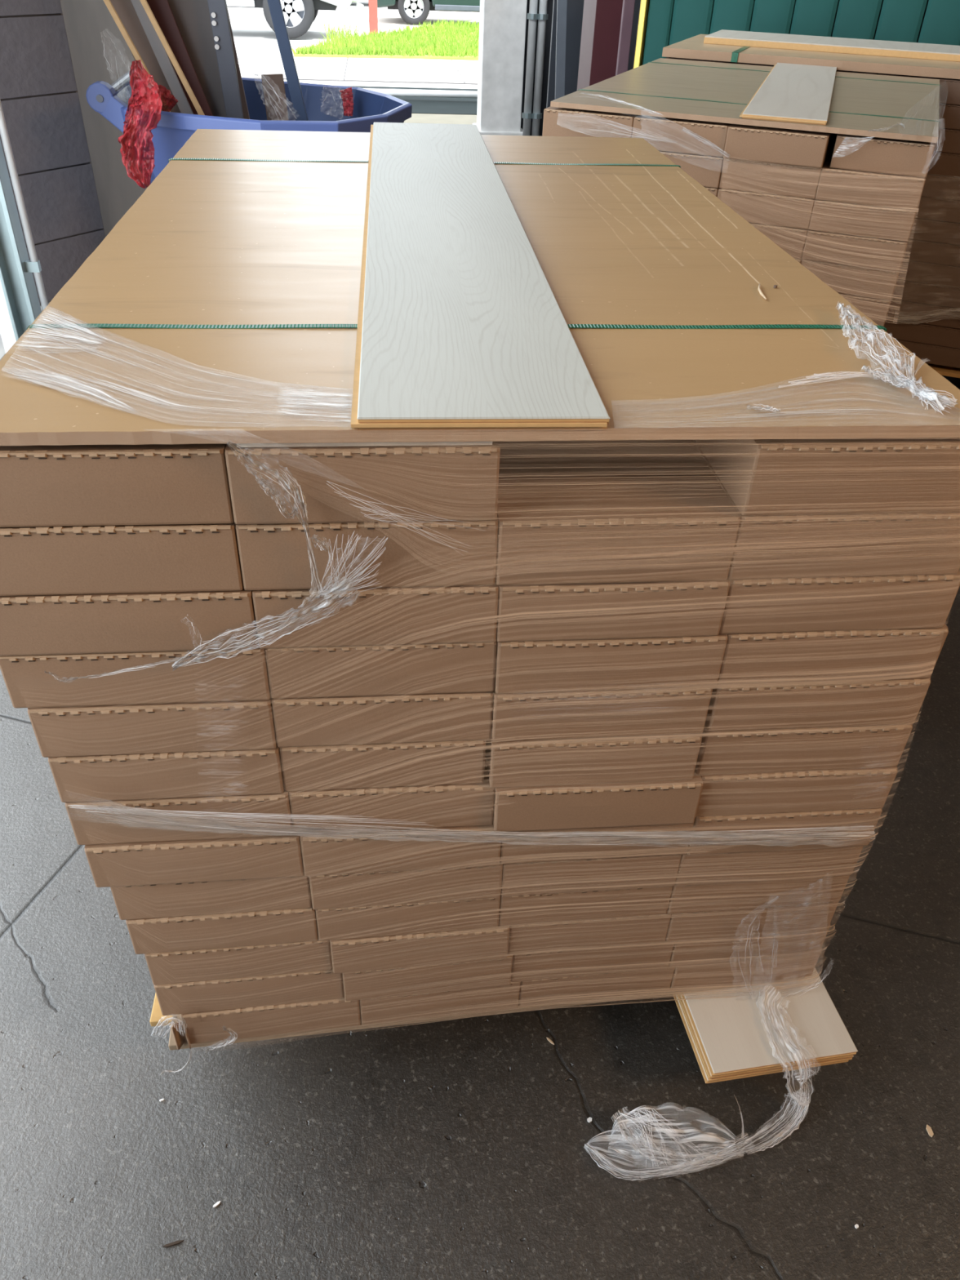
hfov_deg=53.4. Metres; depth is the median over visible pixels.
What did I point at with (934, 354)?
carton
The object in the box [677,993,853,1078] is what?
plank
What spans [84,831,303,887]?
carton
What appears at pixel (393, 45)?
grass
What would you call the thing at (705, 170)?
carton
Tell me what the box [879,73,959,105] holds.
carton
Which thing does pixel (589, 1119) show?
crumb
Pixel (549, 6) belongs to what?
trim
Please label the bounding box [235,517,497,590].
carton
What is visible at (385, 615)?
carton
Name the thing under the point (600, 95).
wrap
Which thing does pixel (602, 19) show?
panel
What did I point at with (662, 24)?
wall panel
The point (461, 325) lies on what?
plank
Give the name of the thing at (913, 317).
wrap
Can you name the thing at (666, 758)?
carton
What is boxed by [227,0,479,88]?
pavement
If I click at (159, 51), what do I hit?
leaning board
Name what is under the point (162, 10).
leaning board
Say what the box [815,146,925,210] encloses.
carton
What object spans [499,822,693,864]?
carton
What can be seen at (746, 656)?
carton
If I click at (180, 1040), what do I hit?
flap
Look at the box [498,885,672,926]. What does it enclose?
carton
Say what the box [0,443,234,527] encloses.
carton
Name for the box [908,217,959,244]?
carton
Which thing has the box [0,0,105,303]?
wall
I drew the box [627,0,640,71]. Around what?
wall
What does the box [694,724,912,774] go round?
carton
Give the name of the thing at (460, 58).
curb
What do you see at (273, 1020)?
carton
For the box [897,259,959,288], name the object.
carton
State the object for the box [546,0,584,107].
door leaf
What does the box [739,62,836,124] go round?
plank
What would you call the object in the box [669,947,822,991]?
carton
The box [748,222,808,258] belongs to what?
carton
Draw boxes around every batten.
[103,0,170,111]
[139,0,204,115]
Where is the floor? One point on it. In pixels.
(446, 1149)
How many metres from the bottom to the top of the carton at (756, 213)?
0.077 m
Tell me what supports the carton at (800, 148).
on the carton at (730, 171)
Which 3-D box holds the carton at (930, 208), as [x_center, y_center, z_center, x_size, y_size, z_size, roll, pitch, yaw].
[1.957,-1.842,3.933,0.794,0.078,0.743,15,38,16]
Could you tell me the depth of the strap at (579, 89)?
2.76 m
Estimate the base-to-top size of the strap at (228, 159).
0.014 m
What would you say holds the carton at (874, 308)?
on the carton
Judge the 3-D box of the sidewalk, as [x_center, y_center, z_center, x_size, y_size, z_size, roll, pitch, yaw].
[-0.304,-7.723,12.962,21.000,0.024,2.450,-2,37,-5]
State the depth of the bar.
6.76 m
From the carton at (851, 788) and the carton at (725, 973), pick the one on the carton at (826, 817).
the carton at (851, 788)
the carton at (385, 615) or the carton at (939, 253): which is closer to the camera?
the carton at (385, 615)
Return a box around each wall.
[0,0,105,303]
[59,0,146,236]
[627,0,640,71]
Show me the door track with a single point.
(16, 269)
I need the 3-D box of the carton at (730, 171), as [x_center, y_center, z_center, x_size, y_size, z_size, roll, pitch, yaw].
[1.027,-1.616,3.087,0.259,0.076,1.353,15,38,16]
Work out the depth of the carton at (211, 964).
1.38 m
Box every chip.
[213,1200,220,1207]
[546,1037,554,1044]
[757,284,766,299]
[925,1124,933,1137]
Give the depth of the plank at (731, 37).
3.81 m
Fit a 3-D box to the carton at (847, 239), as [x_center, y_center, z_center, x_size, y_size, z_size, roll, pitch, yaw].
[1.263,-1.426,3.106,0.259,0.076,1.353,15,38,16]
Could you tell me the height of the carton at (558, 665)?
0.075 m
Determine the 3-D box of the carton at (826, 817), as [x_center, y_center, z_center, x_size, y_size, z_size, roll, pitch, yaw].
[0.344,-0.202,1.928,0.261,0.076,1.563,-2,37,-6]
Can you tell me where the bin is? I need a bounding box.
[85,71,412,183]
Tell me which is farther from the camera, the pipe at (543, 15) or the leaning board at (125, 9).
the pipe at (543, 15)
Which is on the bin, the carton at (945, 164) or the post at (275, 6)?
the post at (275, 6)
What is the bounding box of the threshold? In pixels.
[364,88,477,97]
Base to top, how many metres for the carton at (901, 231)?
0.077 m
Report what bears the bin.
on the floor
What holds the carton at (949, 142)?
on the carton at (945, 164)
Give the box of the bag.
[117,59,177,188]
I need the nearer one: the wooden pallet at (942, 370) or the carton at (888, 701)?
the carton at (888, 701)
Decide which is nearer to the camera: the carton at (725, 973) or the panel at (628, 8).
the carton at (725, 973)
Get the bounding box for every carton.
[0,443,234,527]
[0,522,244,595]
[0,587,258,656]
[0,646,271,708]
[27,696,276,757]
[48,745,284,802]
[65,789,293,844]
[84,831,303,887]
[110,872,312,919]
[125,906,318,954]
[144,939,332,985]
[154,968,344,1015]
[181,996,360,1044]
[225,441,500,524]
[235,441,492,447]
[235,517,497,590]
[252,583,498,648]
[264,639,497,698]
[271,691,493,747]
[279,739,485,791]
[288,753,494,834]
[300,822,501,875]
[309,863,502,909]
[315,897,500,940]
[329,925,509,973]
[342,955,512,1000]
[360,981,520,1024]
[485,733,702,787]
[491,686,712,741]
[493,771,702,831]
[494,633,727,693]
[495,440,740,585]
[496,578,729,641]
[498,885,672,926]
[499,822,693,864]
[500,854,681,897]
[507,913,671,954]
[511,941,674,982]
[518,967,675,1006]
[542,106,637,137]
[631,115,731,157]
[659,151,724,188]
[665,57,879,75]
[665,901,839,942]
[666,875,849,914]
[668,924,830,967]
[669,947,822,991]
[675,845,863,886]
[687,808,882,855]
[693,440,959,579]
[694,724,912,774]
[695,437,959,515]
[695,766,897,817]
[704,186,719,197]
[704,677,930,732]
[716,623,948,684]
[717,188,815,229]
[719,144,835,199]
[719,570,959,634]
[723,124,837,168]
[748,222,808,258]
[800,259,898,300]
[801,229,907,271]
[808,199,916,241]
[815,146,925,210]
[830,133,935,177]
[838,293,890,326]
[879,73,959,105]
[884,318,959,348]
[886,299,959,328]
[891,280,959,307]
[896,339,959,368]
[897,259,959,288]
[903,239,959,266]
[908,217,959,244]
[915,196,959,222]
[920,173,959,200]
[927,151,959,177]
[933,128,959,154]
[938,103,959,129]
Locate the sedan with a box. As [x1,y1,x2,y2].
[377,0,479,25]
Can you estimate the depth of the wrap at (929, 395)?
1.15 m
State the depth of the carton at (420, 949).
1.40 m
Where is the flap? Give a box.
[170,1021,191,1049]
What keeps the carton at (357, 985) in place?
on the carton at (421, 1006)
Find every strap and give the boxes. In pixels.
[26,323,886,331]
[168,158,680,168]
[577,88,940,126]
[647,62,941,89]
[730,45,750,62]
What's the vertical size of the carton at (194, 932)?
0.075 m
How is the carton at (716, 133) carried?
on the carton at (705, 170)
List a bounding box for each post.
[207,0,244,119]
[266,0,308,120]
[368,0,377,34]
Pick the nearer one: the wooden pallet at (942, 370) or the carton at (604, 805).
the carton at (604, 805)
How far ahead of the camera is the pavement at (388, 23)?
19.18 m
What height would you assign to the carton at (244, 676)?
0.074 m
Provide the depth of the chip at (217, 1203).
1.44 m
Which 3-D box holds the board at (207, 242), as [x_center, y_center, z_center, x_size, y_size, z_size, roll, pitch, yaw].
[-0.054,-0.676,1.554,1.021,0.013,1.606,-2,37,-5]
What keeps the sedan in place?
on the pavement at (388, 23)
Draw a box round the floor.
[0,301,959,1279]
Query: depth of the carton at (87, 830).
1.19 m
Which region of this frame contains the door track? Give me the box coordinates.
[0,100,48,341]
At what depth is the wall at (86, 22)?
4.88 m
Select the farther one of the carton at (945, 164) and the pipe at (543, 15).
the pipe at (543, 15)
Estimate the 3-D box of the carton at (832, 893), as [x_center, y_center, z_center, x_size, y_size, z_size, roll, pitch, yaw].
[0.328,-0.089,2.037,0.270,0.075,1.563,-2,37,-6]
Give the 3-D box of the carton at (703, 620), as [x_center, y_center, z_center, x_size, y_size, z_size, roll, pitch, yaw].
[0.077,-0.495,1.675,0.255,0.074,1.563,-2,37,-5]
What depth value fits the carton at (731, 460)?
0.98 m
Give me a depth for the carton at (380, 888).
1.31 m
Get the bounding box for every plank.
[351,122,610,430]
[672,994,848,1084]
[676,994,853,1081]
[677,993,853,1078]
[680,968,857,1076]
[703,29,959,62]
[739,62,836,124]
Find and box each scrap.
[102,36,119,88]
[237,62,296,119]
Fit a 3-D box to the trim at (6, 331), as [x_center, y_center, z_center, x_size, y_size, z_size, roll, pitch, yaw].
[-1.909,-3.086,2.798,0.090,4.600,0.200,-2,37,-5]
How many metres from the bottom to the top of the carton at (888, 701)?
0.074 m
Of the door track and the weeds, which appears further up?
the weeds
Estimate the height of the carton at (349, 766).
0.073 m
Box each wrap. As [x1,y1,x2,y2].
[1,302,959,1181]
[557,93,941,321]
[893,307,959,324]
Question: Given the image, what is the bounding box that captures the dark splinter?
[162,1240,183,1247]
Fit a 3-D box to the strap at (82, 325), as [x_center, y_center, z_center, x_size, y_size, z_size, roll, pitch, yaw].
[-0.006,-0.370,1.144,1.026,0.014,0.012,-2,37,-5]
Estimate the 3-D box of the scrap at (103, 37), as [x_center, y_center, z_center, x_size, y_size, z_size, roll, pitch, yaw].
[-1.448,-2.307,3.834,0.094,0.239,0.205,-18,41,-25]
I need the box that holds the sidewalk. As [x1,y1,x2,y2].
[236,53,478,84]
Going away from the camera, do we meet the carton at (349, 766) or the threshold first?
the carton at (349, 766)
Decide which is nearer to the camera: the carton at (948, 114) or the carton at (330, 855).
the carton at (330, 855)
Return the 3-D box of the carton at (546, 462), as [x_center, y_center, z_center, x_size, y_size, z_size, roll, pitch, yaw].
[0.076,-0.558,1.629,0.255,0.079,1.563,-2,37,-5]
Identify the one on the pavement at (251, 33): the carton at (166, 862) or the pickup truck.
the pickup truck
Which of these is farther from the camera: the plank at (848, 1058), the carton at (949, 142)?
the carton at (949, 142)
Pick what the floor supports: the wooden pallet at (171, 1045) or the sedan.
the wooden pallet at (171, 1045)
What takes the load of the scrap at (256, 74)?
in the bin
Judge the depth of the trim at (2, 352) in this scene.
4.26 m
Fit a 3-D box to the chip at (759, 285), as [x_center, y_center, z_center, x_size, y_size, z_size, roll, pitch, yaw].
[0.378,-0.468,1.283,0.006,0.003,0.065,5,37,4]
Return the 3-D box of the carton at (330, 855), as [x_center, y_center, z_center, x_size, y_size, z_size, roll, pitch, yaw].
[-0.177,-0.185,1.878,0.261,0.076,1.563,-2,37,-6]
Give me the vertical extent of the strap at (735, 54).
0.032 m
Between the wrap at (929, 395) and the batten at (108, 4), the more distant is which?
the batten at (108, 4)
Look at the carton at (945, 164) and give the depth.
3.58 m
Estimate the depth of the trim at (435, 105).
10.58 m
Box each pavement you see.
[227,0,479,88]
[324,10,479,37]
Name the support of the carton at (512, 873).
on the carton at (590, 913)
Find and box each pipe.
[521,0,538,135]
[531,0,548,136]
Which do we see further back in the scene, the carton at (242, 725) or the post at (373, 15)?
the post at (373, 15)
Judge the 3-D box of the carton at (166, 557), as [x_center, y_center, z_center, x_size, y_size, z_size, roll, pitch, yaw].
[-0.451,-0.544,1.582,0.271,0.079,1.563,-2,37,-5]
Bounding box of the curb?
[293,24,479,60]
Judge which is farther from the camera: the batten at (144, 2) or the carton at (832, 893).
the batten at (144, 2)
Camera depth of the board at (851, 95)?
2.85 m
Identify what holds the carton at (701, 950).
on the carton at (725, 973)
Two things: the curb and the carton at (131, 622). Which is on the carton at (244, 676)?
the carton at (131, 622)
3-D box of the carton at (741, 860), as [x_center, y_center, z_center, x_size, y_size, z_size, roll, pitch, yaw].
[0.334,-0.145,1.983,0.266,0.077,1.563,-2,37,-6]
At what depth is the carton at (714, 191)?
2.65 m
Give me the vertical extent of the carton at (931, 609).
0.074 m
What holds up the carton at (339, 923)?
on the carton at (420, 949)
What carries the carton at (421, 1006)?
on the wooden pallet at (171, 1045)
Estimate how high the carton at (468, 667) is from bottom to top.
0.075 m
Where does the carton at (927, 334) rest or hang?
on the carton at (934, 354)
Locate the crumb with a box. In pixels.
[586,1116,591,1122]
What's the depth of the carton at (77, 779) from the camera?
1.14 m
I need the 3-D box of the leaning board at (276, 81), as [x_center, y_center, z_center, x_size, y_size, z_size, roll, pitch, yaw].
[-0.950,-2.297,4.628,0.140,0.776,0.012,-2,37,-5]
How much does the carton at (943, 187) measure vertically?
0.078 m
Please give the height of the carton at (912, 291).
0.078 m
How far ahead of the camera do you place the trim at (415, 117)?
9.74 m
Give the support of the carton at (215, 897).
on the carton at (194, 932)
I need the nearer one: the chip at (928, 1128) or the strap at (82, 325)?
the strap at (82, 325)
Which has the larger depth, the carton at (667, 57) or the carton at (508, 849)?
the carton at (667, 57)
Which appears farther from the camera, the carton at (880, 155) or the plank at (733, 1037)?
the carton at (880, 155)
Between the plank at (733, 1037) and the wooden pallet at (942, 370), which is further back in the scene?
the wooden pallet at (942, 370)
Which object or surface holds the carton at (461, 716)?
on the carton at (349, 766)
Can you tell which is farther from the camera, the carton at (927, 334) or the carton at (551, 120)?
the carton at (927, 334)
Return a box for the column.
[472,0,527,135]
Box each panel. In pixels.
[577,0,622,90]
[615,0,635,75]
[633,0,959,68]
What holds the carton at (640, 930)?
on the carton at (540, 961)
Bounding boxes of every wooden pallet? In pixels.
[168,977,804,1050]
[926,363,959,377]
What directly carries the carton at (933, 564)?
on the carton at (931, 609)
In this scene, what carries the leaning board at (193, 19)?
in the bin
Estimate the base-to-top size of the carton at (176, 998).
0.079 m
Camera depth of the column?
8.42 m
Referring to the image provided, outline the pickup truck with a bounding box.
[226,0,357,38]
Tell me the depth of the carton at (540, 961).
1.50 m
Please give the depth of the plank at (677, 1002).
1.55 m
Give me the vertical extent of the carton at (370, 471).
0.081 m
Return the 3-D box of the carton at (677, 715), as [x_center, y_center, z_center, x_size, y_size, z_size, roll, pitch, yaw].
[0.077,-0.374,1.766,0.262,0.073,1.563,-2,37,-5]
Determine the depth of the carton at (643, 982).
1.55 m
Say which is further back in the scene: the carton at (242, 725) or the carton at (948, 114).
the carton at (948, 114)
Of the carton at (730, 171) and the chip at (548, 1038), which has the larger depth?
the carton at (730, 171)
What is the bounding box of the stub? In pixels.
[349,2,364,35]
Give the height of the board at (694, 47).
0.030 m
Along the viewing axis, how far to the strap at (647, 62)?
3.44 m
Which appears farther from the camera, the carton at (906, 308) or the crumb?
the carton at (906, 308)
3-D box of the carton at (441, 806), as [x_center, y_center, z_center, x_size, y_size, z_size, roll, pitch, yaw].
[-0.180,-0.249,1.835,0.257,0.075,1.563,-2,37,-5]
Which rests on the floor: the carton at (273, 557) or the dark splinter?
the dark splinter
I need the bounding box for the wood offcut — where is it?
[149,992,172,1026]
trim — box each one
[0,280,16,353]
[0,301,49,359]
[343,85,477,115]
[404,113,476,124]
[520,0,553,136]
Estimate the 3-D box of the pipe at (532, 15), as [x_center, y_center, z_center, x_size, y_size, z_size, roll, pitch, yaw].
[0.470,-5.754,7.842,0.100,3.000,0.100,-2,37,-5]
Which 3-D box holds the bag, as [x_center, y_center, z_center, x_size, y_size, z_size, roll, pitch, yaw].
[-1.321,-2.057,3.803,0.200,0.421,0.335,-2,37,-5]
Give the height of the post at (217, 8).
1.759 m
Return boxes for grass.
[291,17,479,57]
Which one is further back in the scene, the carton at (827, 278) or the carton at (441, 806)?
the carton at (827, 278)
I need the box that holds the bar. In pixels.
[555,0,567,99]
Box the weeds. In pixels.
[321,13,359,41]
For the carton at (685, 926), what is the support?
on the carton at (701, 950)
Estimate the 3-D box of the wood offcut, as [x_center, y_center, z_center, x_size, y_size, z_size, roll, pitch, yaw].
[-0.461,0.560,1.622,0.160,0.014,0.191,-2,37,-5]
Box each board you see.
[0,128,959,445]
[110,0,181,113]
[130,0,193,114]
[146,0,213,115]
[168,0,249,119]
[261,73,288,120]
[550,57,939,142]
[662,34,959,79]

